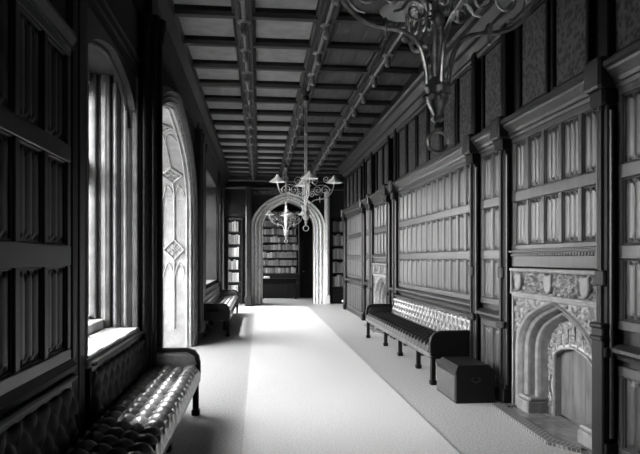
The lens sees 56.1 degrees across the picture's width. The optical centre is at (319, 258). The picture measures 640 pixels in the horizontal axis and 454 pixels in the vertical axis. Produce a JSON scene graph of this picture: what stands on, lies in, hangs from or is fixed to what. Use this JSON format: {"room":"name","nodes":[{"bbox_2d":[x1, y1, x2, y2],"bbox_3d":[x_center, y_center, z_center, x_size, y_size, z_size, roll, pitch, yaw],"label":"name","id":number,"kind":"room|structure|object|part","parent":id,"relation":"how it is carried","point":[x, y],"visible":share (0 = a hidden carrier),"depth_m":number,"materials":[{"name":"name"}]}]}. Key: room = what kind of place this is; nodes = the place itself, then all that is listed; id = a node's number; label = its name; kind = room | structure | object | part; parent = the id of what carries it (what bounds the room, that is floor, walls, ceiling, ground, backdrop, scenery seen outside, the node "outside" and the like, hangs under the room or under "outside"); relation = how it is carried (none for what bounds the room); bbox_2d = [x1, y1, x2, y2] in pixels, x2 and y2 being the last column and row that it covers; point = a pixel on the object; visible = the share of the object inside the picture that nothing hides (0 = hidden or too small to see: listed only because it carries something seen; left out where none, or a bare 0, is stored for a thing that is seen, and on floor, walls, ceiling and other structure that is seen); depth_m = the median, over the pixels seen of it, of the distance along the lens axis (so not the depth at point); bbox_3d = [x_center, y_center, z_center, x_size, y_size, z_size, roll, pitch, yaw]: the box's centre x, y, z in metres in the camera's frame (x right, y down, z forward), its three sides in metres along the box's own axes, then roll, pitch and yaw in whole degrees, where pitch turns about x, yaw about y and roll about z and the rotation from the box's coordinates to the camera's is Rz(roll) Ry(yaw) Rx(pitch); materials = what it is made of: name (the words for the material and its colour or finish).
{"room":"historic interior","nodes":[
{"label":"historic interior","id":0,"kind":"room"},
{"bbox_2d":[0,0,229,427],"bbox_3d":[-2.365,-0.655,10.113,0.800,4.310,26.600,0,0,-6],"label":"wall","id":1,"kind":"structure","parent":0,"point":[37,42],"depth_m":3.09,"materials":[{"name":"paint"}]},
{"bbox_3d":[-1.305,0.615,2.008,0.070,0.090,3.060,0,0,-6],"label":"dado rail","id":2,"kind":"part","parent":1,"relation":"part of","materials":[{"name":"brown wood"}]},
{"bbox_3d":[-1.311,-1.290,2.018,0.060,0.120,3.080,0,0,-6],"label":"cornice","id":3,"kind":"part","parent":1,"relation":"part of","materials":[{"name":"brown wood"}]},
{"bbox_2d":[66,0,84,444],"bbox_3d":[-1.499,-0.600,3.697,0.077,4.200,0.340,0,0,-6],"label":"trim","id":4,"kind":"structure","parent":1,"relation":"attached to","point":[75,9],"depth_m":3.70,"materials":[{"name":"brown wood"}]},
{"bbox_2d":[85,0,87,355],"bbox_3d":[-1.724,-0.526,3.906,0.420,2.308,0.100,0,0,-6],"label":"trim","id":5,"kind":"structure","parent":1,"relation":"attached to","point":[86,2],"depth_m":3.88,"materials":[{"name":"wood"}]},
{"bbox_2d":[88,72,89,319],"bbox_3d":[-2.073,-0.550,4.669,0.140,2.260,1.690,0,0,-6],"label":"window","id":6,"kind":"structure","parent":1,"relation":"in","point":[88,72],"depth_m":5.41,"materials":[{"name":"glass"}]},
{"bbox_2d":[85,319,140,368],"bbox_3d":[-1.802,0.627,4.697,0.465,0.165,1.730,0,0,-6],"label":"window sill","id":7,"kind":"structure","parent":1,"relation":"attached to","point":[101,340],"depth_m":4.86,"materials":[{"name":"stone"}]},
{"bbox_2d":[89,73,137,327],"bbox_3d":[-1.885,-0.526,5.487,0.420,2.308,0.100,0,0,-6],"label":"curtain","id":8,"kind":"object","parent":1,"relation":"attached to","point":[113,146],"depth_m":5.46,"materials":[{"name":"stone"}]},
{"bbox_2d":[88,0,140,127],"bbox_3d":[-1.653,-1.535,4.742,0.130,0.670,1.750,0,0,-6],"label":"trim","id":9,"kind":"structure","parent":1,"relation":"attached to","point":[98,38],"depth_m":4.89,"materials":[{"name":"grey wood"}]},
{"bbox_2d":[137,0,165,375],"bbox_3d":[-1.602,-0.600,5.763,0.239,4.200,0.450,0,0,-6],"label":"trim","id":10,"kind":"structure","parent":1,"relation":"attached to","point":[151,29],"depth_m":5.63,"materials":[{"name":"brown wood"}]},
{"bbox_2d":[163,104,191,346],"bbox_3d":[-2.260,-0.267,8.088,0.580,3.535,4.226,0,0,-6],"label":"trim","id":11,"kind":"structure","parent":1,"relation":"attached to","point":[176,337],"depth_m":10.19,"materials":[{"name":"stone"}]},
{"bbox_2d":[163,86,197,346],"bbox_3d":[-1.931,-0.388,8.121,0.080,3.775,4.750,0,0,-6],"label":"trim","id":12,"kind":"structure","parent":1,"relation":"attached to","point":[170,97],"depth_m":10.23,"materials":[{"name":"stone"}]},
{"bbox_3d":[-1.885,-2.555,8.352,0.200,0.510,23.000,0,0,-6],"label":"cornice","id":13,"kind":"part","parent":1,"relation":"part of","materials":[{"name":"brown wood"}]},
{"bbox_2d":[194,122,207,343],"bbox_3d":[-2.213,-0.600,11.284,0.160,4.200,1.520,0,0,-6],"label":"trim","id":14,"kind":"structure","parent":1,"relation":"attached to","point":[199,154],"depth_m":10.91,"materials":[{"name":"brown wood"}]},
{"bbox_2d":[217,169,223,296],"bbox_3d":[-2.729,-0.600,16.408,0.150,4.200,0.720,0,0,-6],"label":"trim","id":15,"kind":"structure","parent":1,"relation":"attached to","point":[220,208],"depth_m":16.09,"materials":[{"name":"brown wood"}]},
{"bbox_2d":[225,174,343,305],"bbox_3d":[-0.899,-0.655,19.821,4.480,4.310,1.280,0,0,-6],"label":"wall","id":16,"kind":"structure","parent":0,"point":[247,199],"depth_m":19.91,"materials":[{"name":"grey stone"}]},
{"bbox_3d":[-0.913,-2.555,19.860,4.400,0.510,0.300,0,0,-6],"label":"cornice","id":17,"kind":"part","parent":16,"relation":"part of","materials":[{"name":"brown wood"}]},
{"bbox_3d":[-1.057,-0.370,19.991,2.500,3.740,0.210,0,0,-6],"label":"arch moulding","id":18,"kind":"part","parent":16,"relation":"part of","materials":[{"name":"white stone"}]},
{"bbox_2d":[273,203,311,296],"bbox_3d":[-1.569,-0.655,23.436,5.080,4.310,0.250,0,0,-6],"label":"wall","id":19,"kind":"structure","parent":0,"point":[289,206],"depth_m":23.40,"materials":[{"name":"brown wood"}]},
{"bbox_2d":[301,231,311,297],"bbox_3d":[-0.401,0.200,23.326,0.680,2.600,0.165,0,0,-6],"label":"door","id":20,"kind":"structure","parent":19,"relation":"in","point":[306,236],"depth_m":23.30,"materials":[{"name":"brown wood"}]},
{"bbox_2d":[173,0,473,182],"bbox_3d":[-0.099,-2.735,10.217,5.330,0.450,26.850,0,0,-6],"label":"ceiling","id":21,"kind":"structure","parent":0,"point":[253,60],"depth_m":8.76,"materials":[{"name":"paint"}]},
{"bbox_2d":[265,162,302,242],"bbox_3d":[-0.943,-1.554,16.640,0.913,2.231,0.911,0,0,37],"label":"chandelier","id":22,"kind":"object","parent":21,"relation":"hanging from","point":[285,214],"visible":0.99,"depth_m":16.62,"materials":[{"name":"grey metal"}]},
{"bbox_3d":[-0.943,-1.645,16.640,0.060,1.850,0.057,0,0,-6],"label":"rod","id":23,"kind":"part","parent":22,"relation":"part of","materials":[{"name":"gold metal"}]},
{"bbox_2d":[269,90,341,230],"bbox_3d":[-0.225,-1.554,9.576,0.913,2.231,0.911,0,0,37],"label":"chandelier","id":24,"kind":"object","parent":21,"relation":"hanging from","point":[309,176],"visible":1,"depth_m":9.57,"materials":[{"name":"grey metal"}]},
{"bbox_3d":[-0.675,-1.281,9.512,0.270,0.118,0.266,0,0,-6],"label":"lamp shade","id":25,"kind":"part","parent":24,"relation":"part of","materials":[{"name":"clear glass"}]},
{"bbox_3d":[-0.473,-0.985,9.541,0.430,0.512,0.037,0,0,-6],"label":"arm","id":26,"kind":"part","parent":24,"relation":"part of","materials":[{"name":"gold metal"}]},
{"bbox_3d":[-0.289,-1.281,10.027,0.270,0.118,0.266,0,0,-6],"label":"lamp shade","id":27,"kind":"part","parent":24,"relation":"part of","materials":[{"name":"clear glass"}]},
{"bbox_3d":[-0.225,-1.645,9.576,0.060,1.850,0.057,0,0,-6],"label":"rod","id":28,"kind":"part","parent":24,"relation":"part of","materials":[{"name":"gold metal"}]},
{"bbox_3d":[-0.189,-0.985,9.329,0.032,0.512,0.430,0,0,-9],"label":"arm","id":29,"kind":"part","parent":24,"relation":"part of","materials":[{"name":"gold metal"}]},
{"bbox_3d":[-0.161,-1.281,9.126,0.270,0.118,0.266,0,0,-6],"label":"lamp shade","id":30,"kind":"part","parent":24,"relation":"part of","materials":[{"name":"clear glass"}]},
{"bbox_3d":[0.023,-0.985,9.612,0.430,0.512,0.032,0,0,-9],"label":"arm","id":31,"kind":"part","parent":24,"relation":"part of","materials":[{"name":"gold metal"}]},
{"bbox_3d":[0.226,-1.281,9.640,0.270,0.118,0.266,0,0,-6],"label":"lamp shade","id":32,"kind":"part","parent":24,"relation":"part of","materials":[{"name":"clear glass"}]},
{"bbox_2d":[340,0,536,153],"bbox_3d":[0.493,-1.554,2.513,0.913,2.231,0.911,0,0,37],"label":"chandelier","id":33,"kind":"object","parent":21,"relation":"hanging from","point":[437,97],"visible":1,"depth_m":2.50,"materials":[{"name":"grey metal"}]},
{"bbox_3d":[0.245,-0.985,2.477,0.430,0.512,0.032,0,0,-9],"label":"arm","id":34,"kind":"part","parent":33,"relation":"part of","materials":[{"name":"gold metal"}]},
{"bbox_3d":[0.429,-1.281,2.963,0.270,0.118,0.266,0,0,-6],"label":"lamp shade","id":35,"kind":"part","parent":33,"relation":"part of","materials":[{"name":"clear glass"}]},
{"bbox_3d":[0.429,-1.255,2.963,0.060,0.110,0.057,0,0,-6],"label":"lamp bulb","id":36,"kind":"part","parent":33,"relation":"part of","materials":[{"name":"grey glass"}]},
{"bbox_3d":[0.458,-0.985,2.761,0.032,0.512,0.430,0,0,-9],"label":"arm","id":37,"kind":"part","parent":33,"relation":"part of","materials":[{"name":"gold metal"}]},
{"bbox_3d":[0.493,-1.645,2.513,0.060,1.850,0.057,0,0,-6],"label":"rod","id":38,"kind":"part","parent":33,"relation":"part of","materials":[{"name":"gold metal"}]},
{"bbox_3d":[0.529,-0.985,2.265,0.032,0.512,0.430,0,0,-9],"label":"arm","id":39,"kind":"part","parent":33,"relation":"part of","materials":[{"name":"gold metal"}]},
{"bbox_3d":[0.741,-0.985,2.549,0.430,0.512,0.032,0,0,-9],"label":"arm","id":40,"kind":"part","parent":33,"relation":"part of","materials":[{"name":"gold metal"}]},
{"bbox_2d":[163,297,591,453],"bbox_3d":[-0.930,1.575,10.133,7.000,0.150,26.850,0,0,-6],"label":"floor","id":41,"kind":"structure","parent":0,"point":[471,428],"depth_m":6.41,"materials":[{"name":"grey carpet"}]},
{"bbox_2d":[0,331,200,453],"bbox_3d":[-1.208,1.085,3.564,0.577,0.830,4.475,0,0,-6],"label":"upholstered bench","id":42,"kind":"object","parent":41,"relation":"on","point":[127,411],"visible":0.98,"depth_m":3.88,"materials":[{"name":"black leather"}]},
{"bbox_3d":[-1.345,0.685,2.457,0.080,0.030,2.120,0,0,-6],"label":"rail","id":43,"kind":"part","parent":42,"relation":"part of","materials":[{"name":"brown wood"}]},
{"bbox_2d":[0,387,78,453],"bbox_3d":[-1.329,0.899,2.458,0.088,0.336,2.120,0,0,-6],"label":"cushion","id":44,"kind":"object","parent":42,"relation":"on","point":[50,427],"depth_m":2.99,"materials":[{"name":"black leather"}]},
{"bbox_3d":[-1.225,1.150,3.574,0.545,0.100,4.340,0,0,-6],"label":"seat frame","id":45,"kind":"part","parent":42,"relation":"part of","materials":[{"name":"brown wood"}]},
{"bbox_3d":[-1.584,0.685,4.804,0.080,0.030,1.800,0,0,-6],"label":"rail","id":46,"kind":"part","parent":42,"relation":"part of","materials":[{"name":"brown wood"}]},
{"bbox_2d":[90,338,146,421],"bbox_3d":[-1.568,0.899,4.806,0.088,0.336,1.800,0,0,-6],"label":"cushion","id":47,"kind":"object","parent":42,"relation":"on","point":[113,378],"depth_m":4.42,"materials":[{"name":"black leather"}]},
{"bbox_3d":[-1.194,1.335,4.673,0.078,0.330,0.078,0,0,-6],"label":"leg","id":48,"kind":"part","parent":42,"relation":"part of","materials":[{"name":"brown wood"}]},
{"bbox_3d":[-1.433,1.012,5.742,0.570,0.315,0.095,0,0,-6],"label":"armrest","id":49,"kind":"part","parent":42,"relation":"part of","materials":[{"name":"black leather"}]},
{"bbox_3d":[-0.957,1.147,3.602,0.055,0.065,4.380,0,0,-6],"label":"rail","id":50,"kind":"part","parent":42,"relation":"part of","materials":[{"name":"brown wood"}]},
{"bbox_3d":[-1.195,1.335,5.769,0.078,0.330,0.078,0,0,-6],"label":"leg","id":51,"kind":"part","parent":42,"relation":"part of","materials":[{"name":"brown wood"}]},
{"bbox_2d":[204,283,238,336],"bbox_3d":[-2.282,1.070,14.129,0.577,0.860,5.235,0,0,-6],"label":"upholstered bench","id":52,"kind":"object","parent":41,"relation":"on","point":[216,308],"visible":0.97,"depth_m":12.56,"materials":[{"name":"black leather"}]},
{"bbox_3d":[-2.531,0.655,14.116,0.080,0.030,5.080,0,0,-6],"label":"rail","id":53,"kind":"part","parent":52,"relation":"part of","materials":[{"name":"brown wood"}]},
{"bbox_2d":[204,285,221,302],"bbox_3d":[-2.516,0.885,14.118,0.091,0.365,5.080,0,0,-6],"label":"cushion","id":54,"kind":"object","parent":52,"relation":"on","point":[212,295],"depth_m":13.94,"materials":[{"name":"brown leather"}]},
{"bbox_3d":[-2.026,1.012,11.572,0.570,0.315,0.095,0,0,-6],"label":"armrest","id":55,"kind":"part","parent":52,"relation":"part of","materials":[{"name":"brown wood"}]},
{"bbox_3d":[-1.789,1.335,11.619,0.078,0.330,0.078,0,0,-6],"label":"leg","id":56,"kind":"part","parent":52,"relation":"part of","materials":[{"name":"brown wood"}]},
{"bbox_2d":[226,217,242,303],"bbox_3d":[-2.836,0.065,19.940,0.530,2.870,0.350,0,0,-6],"label":"bookcase","id":57,"kind":"object","parent":41,"relation":"on","point":[229,219],"visible":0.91,"depth_m":20.08,"materials":[{"name":"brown wood"}]},
{"bbox_3d":[-3.063,0.100,19.922,0.035,2.800,0.300,0,0,-6],"label":"panel","id":58,"kind":"part","parent":57,"relation":"part of","materials":[{"name":"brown wood"}]},
{"bbox_2d":[228,272,230,281],"bbox_3d":[-2.993,0.595,19.927,0.096,0.330,0.202,0,0,-6],"label":"book","id":59,"kind":"object","parent":57,"relation":"on","point":[229,273],"visible":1,"depth_m":19.83,"materials":[{"name":"paper"}]},
{"bbox_2d":[228,234,230,243],"bbox_3d":[-2.996,-0.655,19.926,0.086,0.330,0.202,0,0,-6],"label":"book","id":60,"kind":"object","parent":57,"relation":"on","point":[229,235],"visible":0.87,"depth_m":19.83,"materials":[{"name":"paper"}]},
{"bbox_2d":[233,259,235,268],"bbox_3d":[-2.842,0.179,19.942,0.076,0.330,0.202,0,0,-6],"label":"book","id":61,"kind":"object","parent":57,"relation":"on","point":[234,260],"visible":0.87,"depth_m":19.85,"materials":[{"name":"paper"}]},
{"bbox_2d":[236,222,238,231],"bbox_3d":[-2.746,-1.071,19.952,0.076,0.330,0.202,0,0,-6],"label":"book","id":62,"kind":"object","parent":57,"relation":"on","point":[237,223],"visible":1,"depth_m":19.86,"materials":[{"name":"paper"}]},
{"bbox_3d":[-2.611,0.100,19.968,0.035,2.800,0.300,0,0,-6],"label":"panel","id":63,"kind":"part","parent":57,"relation":"part of","materials":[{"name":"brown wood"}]},
{"bbox_2d":[263,278,297,298],"bbox_3d":[-1.540,1.115,22.560,1.400,0.770,0.440,0,0,-6],"label":"side table","id":64,"kind":"object","parent":41,"relation":"on","point":[271,280],"visible":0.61,"depth_m":22.42,"materials":[{"name":"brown wood"}]},
{"bbox_3d":[-0.908,1.140,22.473,0.065,0.720,0.065,0,0,-28],"label":"leg","id":65,"kind":"part","parent":64,"relation":"part of","materials":[{"name":"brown wood"}]},
{"bbox_2d":[263,210,299,297],"bbox_3d":[-1.566,-0.185,23.118,1.600,3.370,0.364,0,0,-6],"label":"bookcase","id":66,"kind":"object","parent":41,"relation":"on","point":[269,290],"visible":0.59,"depth_m":23.04,"materials":[{"name":"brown wood"}]},
{"bbox_3d":[-2.043,1.030,22.928,0.473,0.820,0.025,0,0,-6],"label":"door","id":67,"kind":"part","parent":66,"relation":"part of","materials":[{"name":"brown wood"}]},
{"bbox_3d":[-1.552,1.030,22.978,0.473,0.820,0.025,0,0,-6],"label":"door","id":68,"kind":"part","parent":66,"relation":"part of","materials":[{"name":"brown wood"}]},
{"bbox_3d":[-1.584,-0.150,23.289,1.560,3.300,0.020,0,0,-6],"label":"panel","id":69,"kind":"part","parent":66,"relation":"part of","materials":[{"name":"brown wood"}]},
{"bbox_3d":[-1.568,-1.218,23.133,1.490,0.022,0.295,0,0,-6],"label":"shelf","id":70,"kind":"part","parent":66,"relation":"part of","materials":[{"name":"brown wood"}]},
{"bbox_3d":[-1.568,-0.626,23.133,1.490,0.022,0.295,0,0,-6],"label":"shelf","id":71,"kind":"part","parent":66,"relation":"part of","materials":[{"name":"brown wood"}]},
{"bbox_3d":[-1.568,-0.330,23.133,1.490,0.022,0.295,0,0,-6],"label":"shelf","id":72,"kind":"part","parent":66,"relation":"part of","materials":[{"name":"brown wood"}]},
{"bbox_3d":[-1.568,0.559,23.133,1.490,0.022,0.295,0,0,-6],"label":"shelf","id":73,"kind":"part","parent":66,"relation":"part of","materials":[{"name":"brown wood"}]},
{"bbox_3d":[-1.061,1.030,23.028,0.473,0.820,0.025,0,0,-6],"label":"door","id":74,"kind":"part","parent":66,"relation":"part of","materials":[{"name":"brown wood"}]},
{"bbox_3d":[-0.809,-0.150,23.207,0.035,3.300,0.300,0,0,-6],"label":"panel","id":75,"kind":"part","parent":66,"relation":"part of","materials":[{"name":"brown wood"}]},
{"bbox_2d":[330,217,343,303],"bbox_3d":[0.671,0.040,20.290,0.640,2.920,0.364,0,0,-6],"label":"bookcase","id":76,"kind":"object","parent":41,"relation":"on","point":[336,293],"visible":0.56,"depth_m":20.14,"materials":[{"name":"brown wood"}]},
{"bbox_3d":[0.389,0.075,20.273,0.035,2.850,0.300,0,0,-6],"label":"panel","id":77,"kind":"part","parent":76,"relation":"part of","materials":[{"name":"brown wood"}]},
{"bbox_3d":[0.685,1.220,20.150,0.500,0.440,0.025,0,0,-6],"label":"door","id":78,"kind":"part","parent":76,"relation":"part of","materials":[{"name":"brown wood"}]},
{"bbox_3d":[0.654,0.075,20.461,0.600,2.850,0.020,0,0,-6],"label":"panel","id":79,"kind":"part","parent":76,"relation":"part of","materials":[{"name":"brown wood"}]},
{"bbox_2d":[339,275,341,286],"bbox_3d":[0.693,0.732,20.301,0.076,0.390,0.202,0,0,-6],"label":"book","id":80,"kind":"object","parent":76,"relation":"on","point":[340,276],"visible":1,"depth_m":20.21,"materials":[{"name":"paper"}]},
{"bbox_2d":[339,221,341,231],"bbox_3d":[0.690,-1.093,20.301,0.076,0.360,0.202,0,0,-6],"label":"book","id":81,"kind":"object","parent":76,"relation":"on","point":[340,222],"visible":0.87,"depth_m":20.21,"materials":[{"name":"paper"}]},
{"bbox_2d":[339,249,341,258],"bbox_3d":[0.681,-0.173,20.300,0.076,0.360,0.202,0,0,-6],"label":"book","id":82,"kind":"object","parent":76,"relation":"on","point":[340,250],"visible":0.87,"depth_m":20.20,"materials":[{"name":"paper"}]},
{"bbox_2d":[242,306,459,453],"bbox_3d":[-0.315,1.493,10.020,1.660,0.012,18.000,0,0,-6],"label":"carpet runner","id":83,"kind":"object","parent":41,"relation":"on","point":[309,392],"visible":1,"depth_m":6.22,"materials":[{"name":"white carpet"}]},
{"bbox_2d":[364,263,385,333],"bbox_3d":[1.318,0.795,12.770,0.555,1.410,1.605,0,0,-4],"label":"fireplace","id":84,"kind":"object","parent":41,"relation":"on","point":[378,269],"visible":0.47,"depth_m":13.21,"materials":[{"name":"stone"}]},
{"bbox_3d":[1.412,0.934,12.778,0.245,1.132,1.490,0,0,-6],"label":"arch moulding","id":85,"kind":"part","parent":84,"relation":"part of","materials":[{"name":"stone"}]},
{"bbox_2d":[365,294,469,384],"bbox_3d":[1.366,1.080,9.319,0.577,0.840,4.385,0,0,-6],"label":"upholstered bench","id":86,"kind":"object","parent":41,"relation":"on","point":[435,331],"visible":0.98,"depth_m":8.40,"materials":[{"name":"black leather"}]},
{"bbox_3d":[0.916,1.335,11.406,0.078,0.330,0.078,0,0,-6],"label":"leg","id":87,"kind":"part","parent":86,"relation":"part of","materials":[{"name":"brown wood"}]},
{"bbox_3d":[1.153,1.012,11.453,0.570,0.315,0.095,0,0,-6],"label":"armrest","id":88,"kind":"part","parent":86,"relation":"part of","materials":[{"name":"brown wood"}]},
{"bbox_3d":[1.133,1.335,10.355,0.078,0.330,0.078,0,0,-6],"label":"leg","id":89,"kind":"part","parent":86,"relation":"part of","materials":[{"name":"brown wood"}]},
{"bbox_3d":[1.115,1.147,9.280,0.055,0.065,4.290,0,0,-6],"label":"rail","id":90,"kind":"part","parent":86,"relation":"part of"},
{"bbox_3d":[1.241,1.335,9.293,0.078,0.330,0.078,0,0,-6],"label":"leg","id":91,"kind":"part","parent":86,"relation":"part of","materials":[{"name":"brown wood"}]},
{"bbox_3d":[1.383,1.150,9.308,0.545,0.100,4.250,0,0,-6],"label":"seat frame","id":92,"kind":"part","parent":86,"relation":"part of","materials":[{"name":"grey leather"}]},
{"bbox_3d":[1.349,1.335,8.231,0.078,0.330,0.078,0,0,-6],"label":"leg","id":93,"kind":"part","parent":86,"relation":"part of","materials":[{"name":"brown wood"}]},
{"bbox_3d":[1.615,0.675,9.331,0.080,0.030,4.230,0,0,-6],"label":"rail","id":94,"kind":"part","parent":86,"relation":"part of","materials":[{"name":"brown wood"}]},
{"bbox_2d":[392,298,469,330],"bbox_3d":[1.599,0.895,9.330,0.089,0.345,4.230,0,0,-6],"label":"cushion","id":95,"kind":"object","parent":86,"relation":"on","point":[433,318],"depth_m":8.88,"materials":[{"name":"grey leather"}]},
{"bbox_3d":[1.348,1.335,7.158,0.078,0.330,0.078,0,0,-6],"label":"leg","id":96,"kind":"part","parent":86,"relation":"part of","materials":[{"name":"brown wood"}]},
{"bbox_3d":[1.586,1.012,7.185,0.570,0.315,0.095,0,0,-6],"label":"armrest","id":97,"kind":"part","parent":86,"relation":"part of","materials":[{"name":"black leather"}]},
{"bbox_2d":[436,356,495,403],"bbox_3d":[1.584,1.308,6.566,0.434,0.385,0.710,0,0,-6],"label":"wooden chest","id":98,"kind":"object","parent":41,"relation":"on","point":[466,379],"visible":1,"depth_m":6.25,"materials":[{"name":"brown wood"}]},
{"bbox_3d":[1.583,1.157,6.574,0.434,0.085,0.694,0,0,-6],"label":"lid","id":99,"kind":"part","parent":98,"relation":"part of","materials":[{"name":"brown wood"}]},
{"bbox_2d":[491,268,595,452],"bbox_3d":[2.073,0.795,5.338,0.555,1.410,1.605,0,0,-4],"label":"fireplace","id":100,"kind":"object","parent":41,"relation":"on","point":[553,310],"visible":0.82,"depth_m":5.55,"materials":[{"name":"stone"}]},
{"bbox_3d":[2.168,0.934,5.347,0.245,1.132,1.490,0,0,-6],"label":"arch moulding","id":101,"kind":"part","parent":100,"relation":"part of","materials":[{"name":"stone"}]},
{"bbox_3d":[2.292,1.140,5.359,0.095,0.721,0.718,0,0,-6],"label":"moulding","id":102,"kind":"part","parent":100,"relation":"part of","materials":[{"name":"stone"}]},
{"bbox_2d":[375,0,639,369],"bbox_3d":[2.381,-0.655,5.454,0.600,4.310,16.370,0,0,-6],"label":"wall","id":103,"kind":"structure","parent":0,"point":[484,305],"depth_m":6.14,"materials":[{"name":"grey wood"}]},
{"bbox_2d":[337,0,639,453],"bbox_3d":[1.505,-0.655,9.617,0.300,4.310,16.830,0,0,-6],"label":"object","id":104,"kind":"structure","parent":103,"relation":"attached to","point":[553,181],"depth_m":6.05,"materials":[{"name":"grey wood"}]},
{"bbox_3d":[0.822,-1.920,17.523,0.060,0.920,0.640,0,0,-6],"label":"cloth frame","id":105,"kind":"part","parent":104,"relation":"part of","materials":[{"name":"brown wood"}]},
{"bbox_3d":[0.890,-1.920,16.856,0.060,0.920,0.640,0,0,-6],"label":"cloth frame","id":106,"kind":"part","parent":104,"relation":"part of","materials":[{"name":"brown wood"}]},
{"bbox_3d":[0.936,0.590,16.278,0.085,0.120,3.000,0,0,-6],"label":"dado rail","id":107,"kind":"part","parent":104,"relation":"part of","materials":[{"name":"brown wood"}]},
{"bbox_3d":[0.953,1.455,16.280,0.050,0.090,3.000,0,0,-6],"label":"skirting","id":108,"kind":"part","parent":104,"relation":"part of","materials":[{"name":"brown wood"}]},
{"bbox_3d":[0.957,-1.920,16.190,0.060,0.920,0.640,0,0,-6],"label":"cloth frame","id":109,"kind":"part","parent":104,"relation":"part of","materials":[{"name":"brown wood"}]},
{"bbox_3d":[1.025,-1.920,15.523,0.060,0.920,0.640,0,0,-6],"label":"cloth frame","id":110,"kind":"part","parent":104,"relation":"part of","materials":[{"name":"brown wood"}]},
{"bbox_3d":[1.161,-1.920,14.190,0.060,0.920,0.640,0,0,-6],"label":"cloth frame","id":111,"kind":"part","parent":104,"relation":"part of","materials":[{"name":"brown wood"}]},
{"bbox_3d":[1.296,-1.920,12.857,0.060,0.920,0.640,0,0,-6],"label":"cloth frame","id":112,"kind":"part","parent":104,"relation":"part of","materials":[{"name":"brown wood"}]},
{"bbox_3d":[1.364,-1.920,12.191,0.060,0.920,0.640,0,0,-6],"label":"cloth frame","id":113,"kind":"part","parent":104,"relation":"part of","materials":[{"name":"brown wood"}]},
{"bbox_3d":[1.500,-1.920,10.857,0.060,0.920,0.640,0,0,-6],"label":"cloth frame","id":114,"kind":"part","parent":104,"relation":"part of","materials":[{"name":"grey fabric"}]},
{"bbox_3d":[1.567,-1.920,10.191,0.060,0.920,0.640,0,0,-6],"label":"cloth frame","id":115,"kind":"part","parent":104,"relation":"part of","materials":[{"name":"grey fabric"}]},
{"bbox_3d":[1.635,-1.920,9.524,0.060,0.920,0.640,0,0,-6],"label":"cloth frame","id":116,"kind":"part","parent":104,"relation":"part of","materials":[{"name":"grey fabric"}]},
{"bbox_3d":[1.652,0.570,9.234,0.085,0.120,4.000,0,0,-6],"label":"dado rail","id":117,"kind":"part","parent":104,"relation":"part of","materials":[{"name":"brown wood"}]},
{"bbox_3d":[1.703,-1.920,8.858,0.060,0.920,0.640,0,0,-6],"label":"cloth frame","id":118,"kind":"part","parent":104,"relation":"part of","materials":[{"name":"grey fabric"}]},
{"bbox_3d":[1.508,-2.585,9.592,0.300,0.450,16.780,0,0,-6],"label":"cornice","id":119,"kind":"part","parent":104,"relation":"part of","materials":[{"name":"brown wood"}]},
{"bbox_3d":[1.771,-1.920,8.191,0.060,0.920,0.640,0,0,-6],"label":"cloth frame","id":120,"kind":"part","parent":104,"relation":"part of","materials":[{"name":"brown wood"}]},
{"bbox_3d":[1.838,-1.920,7.524,0.060,0.920,0.640,0,0,-6],"label":"cloth frame","id":121,"kind":"part","parent":104,"relation":"part of","materials":[{"name":"grey fabric"}]},
{"bbox_3d":[1.909,0.630,6.707,0.085,0.120,0.700,0,0,-6],"label":"dado rail","id":122,"kind":"part","parent":104,"relation":"part of","materials":[{"name":"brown wood"}]},
{"bbox_3d":[1.560,-1.350,9.622,0.190,0.240,16.830,0,0,-6],"label":"cornice","id":123,"kind":"part","parent":104,"relation":"part of","materials":[{"name":"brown wood"}]},
{"bbox_3d":[1.927,-1.920,6.654,0.060,0.920,0.610,0,0,-6],"label":"cloth frame","id":124,"kind":"part","parent":104,"relation":"part of","materials":[{"name":"grey fabric"}]},
{"bbox_3d":[2.027,-1.920,5.669,0.060,0.920,0.630,0,0,-6],"label":"cloth frame","id":125,"kind":"part","parent":104,"relation":"part of","materials":[{"name":"grey fabric"}]},
{"bbox_3d":[2.095,-1.920,4.998,0.060,0.920,0.620,0,0,-6],"label":"cloth frame","id":126,"kind":"part","parent":104,"relation":"part of","materials":[{"name":"grey fabric"}]},
{"bbox_3d":[2.305,0.670,2.808,0.085,0.120,3.120,0,0,-6],"label":"dado rail","id":127,"kind":"part","parent":104,"relation":"part of","materials":[{"name":"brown wood"}]},
{"bbox_3d":[2.192,-1.920,4.043,0.060,0.920,0.900,0,0,-6],"label":"cloth frame","id":128,"kind":"part","parent":104,"relation":"part of","materials":[{"name":"grey wood"}]}
]}

